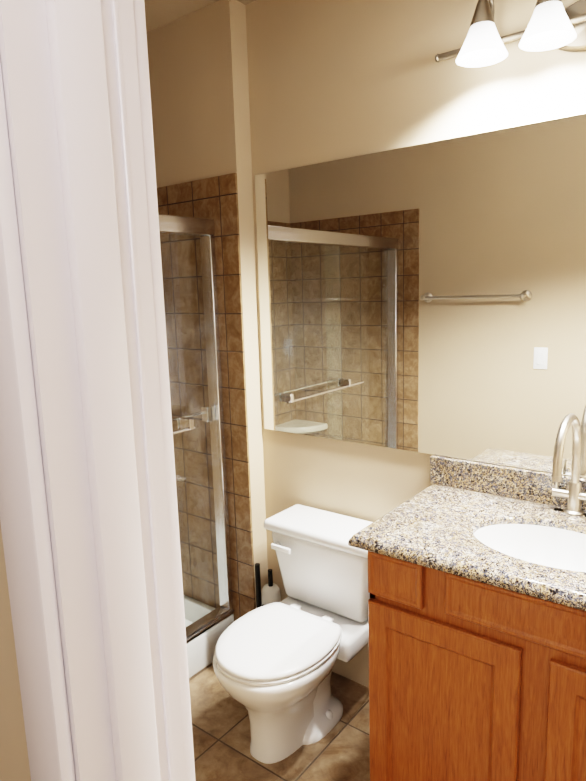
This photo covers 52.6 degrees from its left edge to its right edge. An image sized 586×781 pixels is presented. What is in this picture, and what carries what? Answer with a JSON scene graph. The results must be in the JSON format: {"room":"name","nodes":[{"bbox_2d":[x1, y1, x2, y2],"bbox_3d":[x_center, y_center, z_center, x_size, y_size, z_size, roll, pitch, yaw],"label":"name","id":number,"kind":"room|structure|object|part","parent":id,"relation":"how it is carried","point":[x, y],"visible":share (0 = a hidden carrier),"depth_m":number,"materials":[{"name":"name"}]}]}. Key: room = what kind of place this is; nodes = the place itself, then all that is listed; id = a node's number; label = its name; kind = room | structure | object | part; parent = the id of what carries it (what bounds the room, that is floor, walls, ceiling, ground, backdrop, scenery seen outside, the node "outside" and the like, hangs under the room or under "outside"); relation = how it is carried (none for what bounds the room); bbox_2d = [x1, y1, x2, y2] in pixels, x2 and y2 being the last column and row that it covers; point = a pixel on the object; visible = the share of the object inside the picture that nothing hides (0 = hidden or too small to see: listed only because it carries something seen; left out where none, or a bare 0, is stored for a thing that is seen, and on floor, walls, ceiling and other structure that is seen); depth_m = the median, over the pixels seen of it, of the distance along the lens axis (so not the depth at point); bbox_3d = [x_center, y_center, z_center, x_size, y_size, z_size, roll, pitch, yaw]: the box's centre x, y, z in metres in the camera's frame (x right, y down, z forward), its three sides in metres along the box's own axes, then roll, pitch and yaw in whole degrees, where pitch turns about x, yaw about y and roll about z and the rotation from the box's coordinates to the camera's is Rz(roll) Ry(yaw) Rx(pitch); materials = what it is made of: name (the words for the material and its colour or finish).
{"room":"bathroom","nodes":[
{"label":"bathroom","id":0,"kind":"room"},
{"bbox_2d":[0,523,30,780],"bbox_3d":[-1.041,0.081,1.222,2.185,2.610,0.120,6,12,37],"label":"wall","id":1,"kind":"structure","parent":0,"point":[14,762],"depth_m":0.60,"materials":[{"name":"beige paint"}]},
{"bbox_2d":[144,0,255,32],"bbox_3d":[-0.312,-1.219,0.648,3.830,0.100,2.906,6,12,37],"label":"ceiling","id":2,"kind":"structure","parent":0,"point":[159,13],"depth_m":2.23,"materials":[{"name":"paint"}]},
{"bbox_2d":[146,0,267,607],"bbox_3d":[-0.549,-0.195,2.763,1.060,2.610,0.208,6,12,37],"label":"wall","id":3,"kind":"structure","parent":0,"point":[198,76],"depth_m":2.33,"materials":[{"name":"beige paint"}]},
{"bbox_2d":[157,173,255,620],"bbox_3d":[-0.558,0.126,2.693,0.940,2.000,0.010,6,12,37],"label":"wall tile","id":4,"kind":"structure","parent":3,"relation":"attached to","point":[215,199],"depth_m":2.50,"materials":[{"name":"brown tile"}]},
{"bbox_2d":[189,662,369,780],"bbox_3d":[-0.231,1.452,1.102,3.830,0.100,2.906,6,12,37],"label":"floor","id":5,"kind":"structure","parent":0,"point":[339,751],"depth_m":2.07,"materials":[{"name":"tile"}]},
{"bbox_2d":[158,214,234,678],"bbox_3d":[-1.000,0.231,2.180,0.854,1.992,1.356,6,12,37],"label":"shower","id":6,"kind":"object","parent":5,"relation":"on","point":[206,625],"visible":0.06,"depth_m":2.44,"materials":[{"name":"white glass"}]},
{"bbox_2d":[255,563,280,607],"bbox_3d":[-0.124,0.933,2.498,0.124,0.450,0.177,6,12,37],"label":"toilet brush","id":7,"kind":"object","parent":5,"relation":"on","point":[269,593],"visible":0.35,"depth_m":2.48,"materials":[{"name":"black plastic"}]},
{"bbox_2d":[213,504,372,763],"bbox_3d":[0.011,0.870,2.072,0.469,0.708,0.652,6,12,37],"label":"toilet","id":8,"kind":"object","parent":5,"relation":"on","point":[273,664],"visible":0.92,"depth_m":2.04,"materials":[{"name":"white ceramic"}]},
{"bbox_3d":[-0.057,0.835,1.978,0.372,0.041,0.432,6,12,37],"label":"seat","id":9,"kind":"part","parent":8,"relation":"part of","materials":[{"name":"white plastic"}]},
{"bbox_3d":[-0.039,0.584,2.203,0.089,0.023,0.030,6,12,37],"label":"handle","id":10,"kind":"part","parent":8,"relation":"part of","materials":[{"name":"white plastic"}]},
{"bbox_3d":[0.138,0.647,2.210,0.469,0.323,0.216,6,12,37],"label":"tank","id":11,"kind":"part","parent":8,"relation":"part of","materials":[{"name":"white ceramic"}]},
{"bbox_2d":[348,413,585,780],"bbox_3d":[0.710,0.678,1.580,0.977,1.209,0.539,6,12,37],"label":"bathroom vanity","id":12,"kind":"object","parent":5,"relation":"on","point":[477,617],"visible":1,"depth_m":1.53,"materials":[{"name":"brown wood"}]},
{"bbox_3d":[0.566,0.836,1.405,0.882,0.755,0.019,6,12,37],"label":"door","id":13,"kind":"part","parent":12,"relation":"part of","materials":[{"name":"brown wood"}]},
{"bbox_2d":[474,524,585,571],"bbox_3d":[0.675,0.479,1.544,0.426,0.145,0.302,6,12,37],"label":"sink","id":14,"kind":"object","parent":12,"relation":"in","point":[561,546],"depth_m":1.68,"materials":[{"name":"white ceramic"}]},
{"bbox_2d":[552,413,585,515],"bbox_3d":[0.749,0.215,1.618,0.116,0.311,0.249,6,12,37],"label":"faucet","id":15,"kind":"object","parent":12,"relation":"on","point":[568,493],"depth_m":1.69,"materials":[{"name":"silver metal"}]},
{"bbox_2d":[245,0,585,686],"bbox_3d":[0.759,-0.075,1.821,2.170,2.610,0.120,6,12,37],"label":"wall","id":16,"kind":"structure","parent":0,"point":[330,80],"depth_m":2.02,"materials":[{"name":"beige paint"}]},
{"bbox_2d":[255,113,585,477],"bbox_3d":[0.543,-0.271,1.870,1.702,1.007,0.006,6,12,37],"label":"mirror","id":17,"kind":"object","parent":16,"relation":"attached to","point":[429,298],"visible":1,"depth_m":1.93,"materials":[{"name":"silver mirror"}]},
{"bbox_2d":[430,455,585,510],"bbox_3d":[0.857,0.305,1.725,0.977,0.092,0.021,6,12,37],"label":"backsplash","id":18,"kind":"structure","parent":16,"relation":"attached to","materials":[{"name":"stone"}]},
{"bbox_2d":[435,0,585,66],"bbox_3d":[0.738,-0.976,1.462,0.864,0.192,0.192,6,12,37],"label":"sconce","id":19,"kind":"object","parent":16,"relation":"attached to","point":[553,24],"visible":1,"depth_m":1.56,"materials":[{"name":"white glass"}]},
{"bbox_3d":[0.129,-0.810,0.135,0.844,0.560,0.120,6,12,37],"label":"wall","id":20,"kind":"structure","parent":0,"visible":0},
{"bbox_2d":[0,0,195,780],"bbox_3d":[0.169,0.451,0.351,0.936,2.100,0.154,6,12,37],"label":"door frame","id":21,"kind":"structure","parent":20,"relation":"attached to","point":[89,521],"depth_m":0.51,"materials":[{"name":"white"}]}
]}

